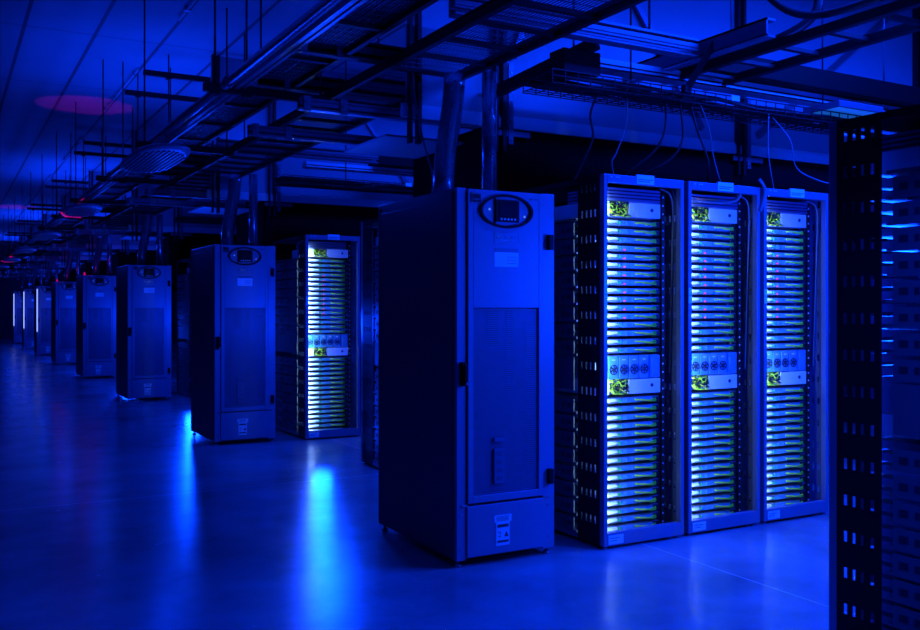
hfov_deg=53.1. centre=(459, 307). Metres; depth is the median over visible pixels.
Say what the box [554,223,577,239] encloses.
shelf
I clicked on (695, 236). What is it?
sled
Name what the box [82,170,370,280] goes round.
wall
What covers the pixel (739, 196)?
cable
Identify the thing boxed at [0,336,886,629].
floor
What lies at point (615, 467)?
sled
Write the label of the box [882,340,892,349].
sled
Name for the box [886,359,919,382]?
shelf
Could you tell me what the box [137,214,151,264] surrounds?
conduit
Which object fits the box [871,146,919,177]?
switch
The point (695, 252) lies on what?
sled
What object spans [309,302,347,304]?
sled
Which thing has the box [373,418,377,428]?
shelf
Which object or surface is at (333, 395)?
sled
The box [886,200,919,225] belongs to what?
server
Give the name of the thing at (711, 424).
sled
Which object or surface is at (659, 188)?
cable
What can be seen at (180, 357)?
shelf
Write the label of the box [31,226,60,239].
pendant lamp
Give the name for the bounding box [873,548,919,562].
sled
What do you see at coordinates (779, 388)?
sled
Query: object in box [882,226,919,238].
sled
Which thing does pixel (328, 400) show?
sled
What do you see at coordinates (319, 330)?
sled
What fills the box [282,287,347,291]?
sled
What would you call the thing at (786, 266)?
sled
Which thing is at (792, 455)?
sled
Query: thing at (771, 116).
cable
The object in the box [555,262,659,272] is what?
sled
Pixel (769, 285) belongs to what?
sled
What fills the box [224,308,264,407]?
grille
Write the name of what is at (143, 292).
tall cabinet
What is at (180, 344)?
shelf
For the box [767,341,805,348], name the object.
sled
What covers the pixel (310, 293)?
sled
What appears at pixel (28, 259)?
support beam
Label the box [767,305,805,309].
sled
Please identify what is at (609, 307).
sled
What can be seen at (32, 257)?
support beam
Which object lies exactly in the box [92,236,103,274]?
conduit
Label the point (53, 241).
support beam
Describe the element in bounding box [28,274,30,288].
conduit
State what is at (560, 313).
shelf
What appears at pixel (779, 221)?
switch
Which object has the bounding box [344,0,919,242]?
wall
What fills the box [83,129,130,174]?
hanger
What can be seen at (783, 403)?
sled
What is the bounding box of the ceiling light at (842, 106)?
[804,100,882,118]
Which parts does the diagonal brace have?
foot plate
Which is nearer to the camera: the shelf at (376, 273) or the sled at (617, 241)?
the sled at (617, 241)
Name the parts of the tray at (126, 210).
rail, rail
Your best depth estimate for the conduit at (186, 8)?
9.24 m
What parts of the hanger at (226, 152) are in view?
threaded rod, threaded rod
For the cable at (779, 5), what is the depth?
5.79 m
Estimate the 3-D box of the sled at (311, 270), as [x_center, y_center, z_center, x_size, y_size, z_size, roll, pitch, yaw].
[-1.697,-0.429,10.778,0.511,0.036,0.840,0,0,-29]
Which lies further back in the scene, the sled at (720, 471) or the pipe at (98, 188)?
the pipe at (98, 188)
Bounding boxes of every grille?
[17,308,21,332]
[27,310,33,337]
[41,308,50,342]
[60,308,75,348]
[88,308,110,358]
[135,308,163,375]
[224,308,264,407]
[473,308,537,494]
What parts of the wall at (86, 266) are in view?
post, bright rail, door, clear panel, post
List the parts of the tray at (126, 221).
rail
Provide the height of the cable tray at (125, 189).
0.106 m
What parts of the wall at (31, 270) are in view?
post, clear panel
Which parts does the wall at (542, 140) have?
post, door, post, bright rail, clear panel, post, post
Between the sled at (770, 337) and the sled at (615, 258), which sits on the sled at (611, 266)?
the sled at (615, 258)
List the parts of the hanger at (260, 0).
threaded rod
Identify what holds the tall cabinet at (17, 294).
on the floor
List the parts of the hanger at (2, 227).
threaded rod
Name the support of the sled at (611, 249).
on the sled at (615, 258)
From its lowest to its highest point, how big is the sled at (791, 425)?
0.036 m
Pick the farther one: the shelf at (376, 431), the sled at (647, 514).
the shelf at (376, 431)
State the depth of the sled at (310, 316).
10.49 m
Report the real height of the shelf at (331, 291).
0.090 m
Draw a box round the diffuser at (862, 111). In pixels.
[814,107,873,118]
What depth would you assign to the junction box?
5.99 m
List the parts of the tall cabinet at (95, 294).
panel, panel, panel, door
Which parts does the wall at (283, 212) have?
post, door, post, bright rail, clear panel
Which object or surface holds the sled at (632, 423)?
on the sled at (637, 431)
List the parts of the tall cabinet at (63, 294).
panel, panel, door, panel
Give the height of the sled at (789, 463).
0.036 m
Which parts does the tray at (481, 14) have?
rail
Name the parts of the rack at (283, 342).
post, plate, panel, frame, mounting post, plate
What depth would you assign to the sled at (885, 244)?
3.94 m
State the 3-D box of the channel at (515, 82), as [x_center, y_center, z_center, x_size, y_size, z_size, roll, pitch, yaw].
[0.536,-1.630,6.295,0.939,0.278,0.113,0,0,43]
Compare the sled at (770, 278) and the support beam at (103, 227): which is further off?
the support beam at (103, 227)
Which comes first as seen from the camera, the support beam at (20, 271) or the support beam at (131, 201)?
the support beam at (131, 201)
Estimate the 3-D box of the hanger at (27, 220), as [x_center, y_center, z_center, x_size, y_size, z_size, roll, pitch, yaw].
[-12.146,-2.430,30.451,4.500,1.200,0.070,0,0,-29]
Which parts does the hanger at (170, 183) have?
threaded rod, threaded rod, threaded rod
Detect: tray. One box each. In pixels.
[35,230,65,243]
[50,235,87,250]
[55,219,85,230]
[73,214,130,237]
[94,170,164,208]
[111,176,210,217]
[171,64,315,154]
[174,215,235,224]
[178,88,402,181]
[273,162,412,194]
[280,0,438,75]
[335,0,646,102]
[522,6,860,138]
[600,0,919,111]
[661,0,919,90]
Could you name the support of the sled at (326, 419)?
on the sled at (336, 423)
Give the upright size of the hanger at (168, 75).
1.200 m
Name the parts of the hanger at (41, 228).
threaded rod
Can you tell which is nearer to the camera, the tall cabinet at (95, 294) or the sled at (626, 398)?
the sled at (626, 398)
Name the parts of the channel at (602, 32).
threaded rod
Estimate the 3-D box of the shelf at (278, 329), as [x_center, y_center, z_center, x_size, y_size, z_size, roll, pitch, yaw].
[-2.040,0.255,10.835,0.025,0.090,0.855,0,0,-29]
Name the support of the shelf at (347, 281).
attached to the rack at (283, 342)
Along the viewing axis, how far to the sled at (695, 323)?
6.17 m
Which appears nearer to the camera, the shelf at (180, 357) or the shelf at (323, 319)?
the shelf at (323, 319)
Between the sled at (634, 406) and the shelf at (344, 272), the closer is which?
the sled at (634, 406)
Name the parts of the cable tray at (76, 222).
rail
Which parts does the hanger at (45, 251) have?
threaded rod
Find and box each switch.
[292,249,347,259]
[292,347,347,355]
[554,201,659,221]
[554,377,659,395]
[642,207,736,225]
[665,374,736,389]
[719,212,805,229]
[745,370,805,385]
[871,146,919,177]
[871,413,919,439]
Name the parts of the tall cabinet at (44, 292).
panel, panel, door, panel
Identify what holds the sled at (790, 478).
in the rack at (791, 201)
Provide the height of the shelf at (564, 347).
0.090 m
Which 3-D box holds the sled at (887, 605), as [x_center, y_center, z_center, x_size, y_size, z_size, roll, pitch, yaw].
[2.184,1.277,3.792,0.511,0.036,0.816,0,0,-29]
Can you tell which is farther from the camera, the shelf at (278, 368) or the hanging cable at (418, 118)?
the shelf at (278, 368)
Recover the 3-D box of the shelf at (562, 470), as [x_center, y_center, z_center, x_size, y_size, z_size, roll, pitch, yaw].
[0.536,1.052,6.204,0.025,0.090,0.855,0,0,-29]
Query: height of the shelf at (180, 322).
0.090 m
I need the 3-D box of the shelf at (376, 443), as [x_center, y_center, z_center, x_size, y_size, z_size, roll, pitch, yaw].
[-0.577,1.266,8.085,0.025,0.090,0.855,0,0,-29]
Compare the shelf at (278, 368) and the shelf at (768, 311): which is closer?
the shelf at (768, 311)
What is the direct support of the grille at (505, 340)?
attached to the tall cabinet at (466, 276)
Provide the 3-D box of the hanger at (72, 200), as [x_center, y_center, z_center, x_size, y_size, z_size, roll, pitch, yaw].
[-5.303,-2.280,13.731,0.950,1.500,0.070,0,0,-29]
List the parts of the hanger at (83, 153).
threaded rod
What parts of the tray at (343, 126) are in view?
rail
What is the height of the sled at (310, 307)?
0.036 m
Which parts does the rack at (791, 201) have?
plate, panel, frame, mounting post, plate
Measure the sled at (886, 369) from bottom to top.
0.036 m
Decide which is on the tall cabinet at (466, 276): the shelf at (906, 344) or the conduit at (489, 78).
the conduit at (489, 78)
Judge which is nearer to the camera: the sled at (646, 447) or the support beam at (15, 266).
the sled at (646, 447)
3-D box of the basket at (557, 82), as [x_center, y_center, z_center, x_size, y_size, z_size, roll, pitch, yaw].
[2.768,-1.470,7.233,5.206,0.092,0.346,0,0,-29]
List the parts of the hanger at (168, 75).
threaded rod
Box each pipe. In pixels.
[17,238,37,247]
[37,218,65,231]
[58,175,122,216]
[106,81,247,178]
[222,0,366,87]
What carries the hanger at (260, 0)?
hanging from the ceiling
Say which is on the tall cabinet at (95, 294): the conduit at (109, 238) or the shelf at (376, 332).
the conduit at (109, 238)
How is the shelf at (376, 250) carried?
attached to the rack at (369, 457)
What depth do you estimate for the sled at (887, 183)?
3.93 m
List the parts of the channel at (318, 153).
threaded rod, threaded rod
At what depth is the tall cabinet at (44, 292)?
28.41 m
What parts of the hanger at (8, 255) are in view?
threaded rod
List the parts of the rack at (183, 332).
post, panel, plate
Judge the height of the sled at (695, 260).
0.036 m
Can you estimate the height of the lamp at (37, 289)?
2.050 m
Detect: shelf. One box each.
[178,275,188,281]
[178,282,188,287]
[178,288,188,293]
[178,295,188,300]
[178,301,188,306]
[178,308,188,312]
[178,314,188,319]
[178,320,188,325]
[178,342,188,348]
[178,348,188,354]
[178,354,188,361]
[178,360,188,367]
[178,367,188,374]
[178,373,188,380]
[178,379,188,387]
[178,385,188,393]
[275,258,297,261]
[275,261,297,270]
[275,270,297,279]
[275,279,297,288]
[275,289,297,296]
[275,298,297,305]
[275,308,297,315]
[275,316,297,324]
[275,325,297,333]
[275,356,297,366]
[275,364,297,375]
[275,373,297,385]
[275,382,297,394]
[275,391,297,403]
[275,400,297,413]
[275,408,297,422]
[275,417,297,432]
[285,333,347,347]
[322,300,347,305]
[322,309,347,314]
[323,281,347,287]
[323,291,347,296]
[323,319,347,323]
[324,328,347,333]
[333,272,347,278]
[373,249,377,258]
[373,260,377,270]
[373,272,377,281]
[373,284,377,293]
[373,296,377,305]
[373,319,377,328]
[373,331,377,340]
[373,371,377,381]
[373,383,377,392]
[373,395,377,404]
[373,406,377,416]
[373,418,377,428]
[373,430,377,439]
[373,441,377,451]
[373,453,377,463]
[554,218,577,223]
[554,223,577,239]
[554,240,577,255]
[554,257,577,271]
[554,274,577,288]
[554,291,577,304]
[554,307,577,321]
[554,324,577,338]
[554,340,577,354]
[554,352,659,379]
[554,396,577,413]
[554,412,577,430]
[554,429,577,447]
[554,445,577,464]
[554,461,577,480]
[554,478,577,497]
[554,494,577,514]
[554,510,577,531]
[575,311,653,320]
[576,294,653,304]
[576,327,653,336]
[608,278,653,288]
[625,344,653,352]
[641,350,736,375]
[665,310,728,319]
[692,279,728,289]
[692,295,728,304]
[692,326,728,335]
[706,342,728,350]
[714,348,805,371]
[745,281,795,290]
[745,310,795,319]
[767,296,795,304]
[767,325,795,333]
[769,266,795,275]
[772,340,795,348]
[871,375,919,413]
[886,166,919,173]
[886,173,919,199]
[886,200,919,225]
[886,227,919,250]
[886,253,919,276]
[886,280,919,302]
[886,307,919,329]
[886,333,919,355]
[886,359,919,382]
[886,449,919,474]
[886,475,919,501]
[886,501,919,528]
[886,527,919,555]
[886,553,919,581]
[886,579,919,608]
[886,605,919,629]
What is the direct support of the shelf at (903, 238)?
attached to the rack at (874, 134)
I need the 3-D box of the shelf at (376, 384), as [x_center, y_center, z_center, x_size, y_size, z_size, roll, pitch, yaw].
[-0.577,0.731,8.085,0.025,0.090,0.855,0,0,-29]
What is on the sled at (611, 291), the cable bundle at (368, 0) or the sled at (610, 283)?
the sled at (610, 283)
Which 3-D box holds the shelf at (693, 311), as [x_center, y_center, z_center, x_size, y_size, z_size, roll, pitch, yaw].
[1.671,0.041,6.840,0.025,0.090,0.855,0,0,-29]
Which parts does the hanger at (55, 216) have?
threaded rod, threaded rod, threaded rod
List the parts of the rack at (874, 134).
plate, mounting post, panel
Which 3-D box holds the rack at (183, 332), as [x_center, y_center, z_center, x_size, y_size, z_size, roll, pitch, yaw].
[-4.308,0.322,15.508,0.645,2.297,1.195,0,0,-29]
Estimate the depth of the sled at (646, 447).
5.86 m
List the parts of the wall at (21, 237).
clear panel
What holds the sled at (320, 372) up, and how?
on the sled at (313, 377)
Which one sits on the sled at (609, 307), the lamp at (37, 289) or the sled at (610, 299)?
the sled at (610, 299)
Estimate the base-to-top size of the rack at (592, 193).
2.297 m
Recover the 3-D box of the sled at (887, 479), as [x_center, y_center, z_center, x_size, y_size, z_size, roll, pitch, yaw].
[2.184,0.742,3.792,0.511,0.036,0.816,0,0,-29]
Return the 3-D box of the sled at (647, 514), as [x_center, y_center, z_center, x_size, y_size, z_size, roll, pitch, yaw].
[0.879,1.331,6.146,0.511,0.036,0.840,0,0,-29]
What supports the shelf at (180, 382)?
attached to the rack at (183, 332)
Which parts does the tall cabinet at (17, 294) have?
panel, panel, door, panel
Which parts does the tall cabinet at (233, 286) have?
panel, handle, panel, panel, door, name plate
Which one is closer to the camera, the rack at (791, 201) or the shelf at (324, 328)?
the rack at (791, 201)
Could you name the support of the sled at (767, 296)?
attached to the rack at (791, 201)
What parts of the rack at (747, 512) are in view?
plate, panel, frame, mounting post, plate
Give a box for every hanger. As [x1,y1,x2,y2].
[1,214,26,260]
[1,222,26,263]
[2,227,13,266]
[5,228,26,253]
[6,206,40,256]
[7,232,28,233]
[11,197,49,252]
[15,216,41,245]
[17,213,41,238]
[27,172,72,240]
[27,200,60,232]
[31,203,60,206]
[37,158,85,230]
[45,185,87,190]
[51,132,109,220]
[51,170,87,219]
[70,102,137,206]
[74,139,127,192]
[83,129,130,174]
[96,59,176,186]
[124,74,199,148]
[135,0,234,156]
[143,54,210,123]
[203,0,330,101]
[260,0,379,77]
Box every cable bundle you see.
[96,174,142,199]
[173,60,312,144]
[286,0,412,66]
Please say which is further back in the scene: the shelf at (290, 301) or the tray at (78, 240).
the tray at (78, 240)
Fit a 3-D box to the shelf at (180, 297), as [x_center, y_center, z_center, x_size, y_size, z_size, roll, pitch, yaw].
[-4.634,-0.173,15.457,0.025,0.090,0.855,0,0,-29]
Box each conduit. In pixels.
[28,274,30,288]
[40,268,42,285]
[55,261,58,281]
[62,137,82,161]
[63,251,73,281]
[76,251,79,276]
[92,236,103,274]
[101,69,138,113]
[106,236,112,275]
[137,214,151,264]
[157,214,162,264]
[177,0,196,20]
[221,174,241,244]
[249,174,257,245]
[433,72,464,192]
[482,71,496,190]
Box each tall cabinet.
[12,291,21,342]
[22,289,33,347]
[34,286,50,354]
[51,282,75,364]
[76,275,115,378]
[116,265,170,401]
[191,244,274,445]
[378,187,553,567]
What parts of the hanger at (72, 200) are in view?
threaded rod, threaded rod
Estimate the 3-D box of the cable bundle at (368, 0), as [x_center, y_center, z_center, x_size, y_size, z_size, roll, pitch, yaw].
[0.131,-1.810,4.477,0.250,0.060,5.280,0,0,-29]
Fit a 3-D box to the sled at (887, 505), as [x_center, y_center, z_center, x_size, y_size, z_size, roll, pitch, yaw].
[2.184,0.849,3.792,0.511,0.036,0.816,0,0,-29]
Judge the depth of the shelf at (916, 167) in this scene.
3.75 m
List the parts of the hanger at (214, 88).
threaded rod, nut plate, threaded rod, nut plate, threaded rod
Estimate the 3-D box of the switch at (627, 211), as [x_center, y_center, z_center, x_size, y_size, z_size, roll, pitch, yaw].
[0.962,-0.627,6.003,0.513,0.104,0.472,0,0,-29]
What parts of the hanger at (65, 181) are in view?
threaded rod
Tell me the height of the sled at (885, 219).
0.036 m
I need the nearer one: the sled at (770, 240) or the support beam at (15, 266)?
the sled at (770, 240)
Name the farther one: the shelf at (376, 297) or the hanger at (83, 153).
the hanger at (83, 153)
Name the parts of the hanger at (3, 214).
threaded rod, threaded rod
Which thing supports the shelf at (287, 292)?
attached to the rack at (283, 342)
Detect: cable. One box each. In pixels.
[412,66,432,192]
[573,93,597,179]
[611,98,627,173]
[625,101,666,175]
[641,103,683,174]
[659,188,673,372]
[690,105,709,182]
[692,194,741,203]
[695,198,718,200]
[696,0,822,64]
[700,104,720,181]
[736,195,749,368]
[758,178,765,211]
[767,0,884,18]
[767,114,773,188]
[771,116,828,183]
[806,201,817,365]
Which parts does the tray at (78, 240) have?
rail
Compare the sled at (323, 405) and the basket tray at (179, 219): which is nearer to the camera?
the sled at (323, 405)
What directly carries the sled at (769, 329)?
in the rack at (791, 201)
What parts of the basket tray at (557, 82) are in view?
threaded rod, threaded rod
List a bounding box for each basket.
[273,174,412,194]
[522,68,860,138]
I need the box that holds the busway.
[302,155,412,176]
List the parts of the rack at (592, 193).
plate, panel, frame, mounting post, plate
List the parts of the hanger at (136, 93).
threaded rod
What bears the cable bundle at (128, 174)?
in the cable tray at (125, 189)
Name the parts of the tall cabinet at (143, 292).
panel, panel, panel, door, name plate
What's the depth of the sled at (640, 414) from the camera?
5.86 m
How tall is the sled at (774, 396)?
0.036 m
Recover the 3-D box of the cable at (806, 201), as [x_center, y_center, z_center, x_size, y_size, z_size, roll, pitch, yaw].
[2.530,-0.175,6.600,0.118,1.190,0.057,0,0,-41]
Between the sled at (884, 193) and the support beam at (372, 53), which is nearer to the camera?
the sled at (884, 193)
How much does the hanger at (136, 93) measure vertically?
1.200 m
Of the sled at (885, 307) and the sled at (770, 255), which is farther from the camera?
the sled at (770, 255)
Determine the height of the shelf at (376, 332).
0.090 m
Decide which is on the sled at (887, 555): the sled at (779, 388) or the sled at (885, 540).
the sled at (885, 540)
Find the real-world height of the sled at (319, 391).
0.036 m
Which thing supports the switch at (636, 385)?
in the rack at (592, 193)
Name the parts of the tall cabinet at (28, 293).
panel, panel, door, panel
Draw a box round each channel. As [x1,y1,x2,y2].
[216,34,378,163]
[449,0,698,59]
[497,41,599,98]
[622,17,774,82]
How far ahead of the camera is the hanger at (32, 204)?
24.89 m
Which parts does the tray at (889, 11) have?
rail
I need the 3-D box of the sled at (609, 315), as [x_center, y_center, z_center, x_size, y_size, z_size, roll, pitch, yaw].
[0.879,0.052,6.146,0.511,0.036,0.840,0,0,-29]
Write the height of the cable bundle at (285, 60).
0.060 m
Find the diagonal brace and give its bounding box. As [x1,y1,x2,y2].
[681,40,712,93]
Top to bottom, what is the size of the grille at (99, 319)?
1.070 m
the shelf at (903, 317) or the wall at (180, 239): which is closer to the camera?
the shelf at (903, 317)
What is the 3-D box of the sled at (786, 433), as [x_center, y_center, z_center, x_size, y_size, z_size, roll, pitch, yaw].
[2.070,0.902,6.815,0.511,0.036,0.840,0,0,-29]
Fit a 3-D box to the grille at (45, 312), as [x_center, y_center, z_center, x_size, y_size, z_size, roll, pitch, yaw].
[-12.704,0.535,28.454,0.448,1.070,0.006,0,0,-29]
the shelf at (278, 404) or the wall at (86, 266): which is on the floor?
the wall at (86, 266)
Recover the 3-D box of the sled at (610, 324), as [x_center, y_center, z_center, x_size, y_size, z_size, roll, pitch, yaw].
[0.879,0.105,6.146,0.511,0.036,0.840,0,0,-29]
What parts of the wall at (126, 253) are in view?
post, door, bright rail, post, clear panel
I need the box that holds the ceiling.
[0,0,405,245]
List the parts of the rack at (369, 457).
plate, mounting post, panel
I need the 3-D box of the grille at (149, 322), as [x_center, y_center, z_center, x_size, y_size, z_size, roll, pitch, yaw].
[-4.923,0.535,14.588,0.448,1.070,0.006,0,0,-29]
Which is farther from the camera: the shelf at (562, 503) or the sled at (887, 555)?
the shelf at (562, 503)
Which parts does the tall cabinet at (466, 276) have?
panel, handle, panel, panel, door, name plate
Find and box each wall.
[0,246,187,337]
[18,236,176,291]
[26,227,186,289]
[39,214,188,287]
[56,196,284,282]
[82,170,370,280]
[120,130,377,271]
[188,54,481,256]
[277,242,916,390]
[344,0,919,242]
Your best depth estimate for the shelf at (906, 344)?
3.73 m
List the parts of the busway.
edge trim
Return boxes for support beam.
[0,274,17,276]
[5,271,45,273]
[7,270,27,272]
[14,265,60,268]
[17,264,63,267]
[18,252,41,254]
[27,257,84,261]
[31,255,65,259]
[33,240,60,243]
[45,246,116,251]
[50,230,73,233]
[52,243,95,248]
[57,224,83,227]
[74,228,164,236]
[84,224,167,232]
[99,200,125,207]
[99,207,119,212]
[126,197,248,207]
[129,166,209,178]
[145,187,259,201]
[177,154,210,165]
[247,123,376,145]
[250,70,405,101]
[295,35,405,66]
[297,95,480,129]
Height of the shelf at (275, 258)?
0.012 m
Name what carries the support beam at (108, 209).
hanging from the hanger at (83, 153)
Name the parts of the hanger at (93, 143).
threaded rod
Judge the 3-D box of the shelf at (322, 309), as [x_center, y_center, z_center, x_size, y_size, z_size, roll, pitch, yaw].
[-1.501,0.041,11.138,0.025,0.090,0.855,0,0,-29]
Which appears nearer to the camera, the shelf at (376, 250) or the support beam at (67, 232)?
the shelf at (376, 250)
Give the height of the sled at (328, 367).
0.036 m
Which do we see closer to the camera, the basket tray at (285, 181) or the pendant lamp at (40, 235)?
the basket tray at (285, 181)
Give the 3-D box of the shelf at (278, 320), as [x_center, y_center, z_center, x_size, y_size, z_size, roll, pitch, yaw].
[-2.040,0.148,10.835,0.025,0.090,0.855,0,0,-29]
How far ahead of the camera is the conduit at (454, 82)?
6.08 m
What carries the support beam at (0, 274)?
attached to the wall at (21, 237)
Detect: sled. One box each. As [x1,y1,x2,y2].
[282,259,347,263]
[282,268,347,273]
[282,278,347,282]
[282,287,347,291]
[282,297,347,300]
[282,306,347,308]
[282,315,347,318]
[282,324,347,327]
[282,355,347,360]
[282,364,347,370]
[282,373,347,379]
[282,382,347,389]
[282,391,347,398]
[282,400,347,408]
[282,409,347,417]
[282,418,347,427]
[302,264,347,268]
[302,283,347,286]
[302,311,347,313]
[302,379,347,384]
[302,407,347,413]
[302,416,347,422]
[309,273,347,277]
[309,292,347,295]
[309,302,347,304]
[309,320,347,323]
[309,328,347,332]
[309,360,347,365]
[309,370,347,375]
[309,388,347,394]
[309,398,347,403]
[309,426,346,430]
[554,219,659,229]
[554,228,659,240]
[554,236,659,246]
[554,245,659,256]
[554,254,659,262]
[554,271,659,279]
[554,288,659,294]
[554,305,659,310]
[554,321,659,327]
[554,336,659,344]
[554,390,659,403]
[554,410,659,420]
[554,426,659,437]
[554,443,659,454]
[554,459,659,472]
[554,475,659,489]
[554,492,659,506]
[554,508,659,523]
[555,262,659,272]
[575,279,659,287]
[575,297,659,302]
[575,313,659,318]
[575,328,659,335]
[575,344,659,353]
[575,402,659,412]
[575,418,659,429]
[575,435,659,446]
[575,452,659,463]
[575,468,659,480]
[575,485,659,497]
[575,502,659,516]
[575,519,659,531]
[607,320,735,326]
[613,335,735,342]
[652,389,735,398]
[665,233,735,241]
[665,240,735,249]
[665,257,735,264]
[665,265,735,272]
[665,281,735,288]
[665,289,735,294]
[665,313,735,318]
[665,405,735,414]
[665,428,735,438]
[665,452,735,462]
[665,476,735,487]
[665,499,735,511]
[692,225,735,233]
[692,249,735,256]
[692,273,735,280]
[692,297,735,302]
[692,305,735,309]
[692,328,735,334]
[692,343,735,350]
[692,397,735,406]
[692,413,735,422]
[692,420,735,430]
[692,436,735,446]
[692,444,735,454]
[692,460,735,470]
[692,468,735,478]
[692,483,735,495]
[692,491,735,503]
[692,507,735,518]
[698,320,805,325]
[699,334,805,340]
[723,385,805,393]
[728,400,805,408]
[745,237,805,244]
[745,244,805,251]
[745,260,805,266]
[745,267,805,274]
[745,283,805,288]
[745,290,805,295]
[745,313,805,317]
[745,422,805,431]
[745,445,805,454]
[745,467,805,477]
[745,490,805,500]
[767,229,805,236]
[767,252,805,259]
[767,275,805,281]
[767,298,805,302]
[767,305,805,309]
[767,327,805,332]
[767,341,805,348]
[767,392,805,400]
[767,407,805,416]
[767,415,805,423]
[767,430,805,439]
[767,437,805,446]
[767,452,805,462]
[767,460,805,469]
[767,474,805,485]
[767,482,805,492]
[767,497,805,507]
[871,190,919,202]
[871,200,913,214]
[871,241,919,251]
[871,278,919,287]
[871,316,892,324]
[871,353,919,361]
[871,461,919,478]
[871,498,918,512]
[871,536,919,557]
[871,573,919,588]
[872,585,919,609]
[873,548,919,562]
[882,177,892,190]
[882,215,919,227]
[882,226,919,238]
[882,252,919,262]
[882,266,892,274]
[882,291,892,299]
[882,304,919,311]
[882,328,919,336]
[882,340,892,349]
[882,364,892,374]
[882,436,919,451]
[882,449,892,461]
[882,473,892,487]
[882,486,919,505]
[882,511,919,531]
[882,523,919,537]
[882,561,919,583]
[882,598,919,613]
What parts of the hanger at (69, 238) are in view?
threaded rod, threaded rod, threaded rod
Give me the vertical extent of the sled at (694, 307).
0.036 m
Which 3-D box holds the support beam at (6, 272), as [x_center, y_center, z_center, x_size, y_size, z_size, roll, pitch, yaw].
[-14.118,-1.350,36.418,6.980,0.100,0.084,0,0,-29]
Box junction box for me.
[550,1,599,76]
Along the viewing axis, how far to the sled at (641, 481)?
5.86 m
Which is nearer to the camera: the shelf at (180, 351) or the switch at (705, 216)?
the switch at (705, 216)
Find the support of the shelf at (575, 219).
attached to the rack at (592, 193)
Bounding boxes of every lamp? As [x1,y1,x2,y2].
[0,262,9,268]
[2,254,20,261]
[13,243,36,252]
[13,294,13,343]
[23,292,23,348]
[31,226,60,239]
[36,289,39,355]
[60,196,102,217]
[120,134,190,172]
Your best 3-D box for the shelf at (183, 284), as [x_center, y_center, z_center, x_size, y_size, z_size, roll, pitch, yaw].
[-4.634,-0.387,15.457,0.025,0.090,0.855,0,0,-29]
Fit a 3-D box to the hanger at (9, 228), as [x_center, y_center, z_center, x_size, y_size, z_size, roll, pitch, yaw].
[-15.320,-2.430,36.066,4.500,1.200,0.070,0,0,-29]
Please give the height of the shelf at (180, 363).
0.090 m
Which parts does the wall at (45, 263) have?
post, bright rail, door, clear panel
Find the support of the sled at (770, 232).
in the rack at (791, 201)
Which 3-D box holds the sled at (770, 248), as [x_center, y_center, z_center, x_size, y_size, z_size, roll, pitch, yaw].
[2.070,-0.429,6.815,0.511,0.036,0.840,0,0,-29]
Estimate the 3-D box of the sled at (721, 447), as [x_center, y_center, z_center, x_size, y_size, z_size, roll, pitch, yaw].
[1.475,0.956,6.481,0.511,0.036,0.840,0,0,-29]
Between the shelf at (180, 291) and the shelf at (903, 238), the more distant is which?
the shelf at (180, 291)
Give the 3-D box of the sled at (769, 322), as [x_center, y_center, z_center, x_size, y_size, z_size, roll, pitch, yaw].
[2.070,0.105,6.815,0.511,0.036,0.840,0,0,-29]
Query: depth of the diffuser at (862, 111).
7.18 m
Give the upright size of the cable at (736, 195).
1.190 m
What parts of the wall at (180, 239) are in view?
post, door, post, bright rail, clear panel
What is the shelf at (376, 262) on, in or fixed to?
attached to the rack at (369, 457)
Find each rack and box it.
[177,258,190,396]
[273,234,359,439]
[361,218,377,466]
[516,174,683,549]
[643,181,759,535]
[722,188,827,523]
[829,104,919,629]
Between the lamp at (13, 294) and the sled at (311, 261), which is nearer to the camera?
the sled at (311, 261)
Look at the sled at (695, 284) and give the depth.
6.17 m
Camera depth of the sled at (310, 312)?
10.46 m
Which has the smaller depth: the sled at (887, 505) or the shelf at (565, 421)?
the sled at (887, 505)
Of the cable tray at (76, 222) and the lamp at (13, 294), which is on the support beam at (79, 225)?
the cable tray at (76, 222)
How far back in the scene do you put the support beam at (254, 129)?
7.19 m

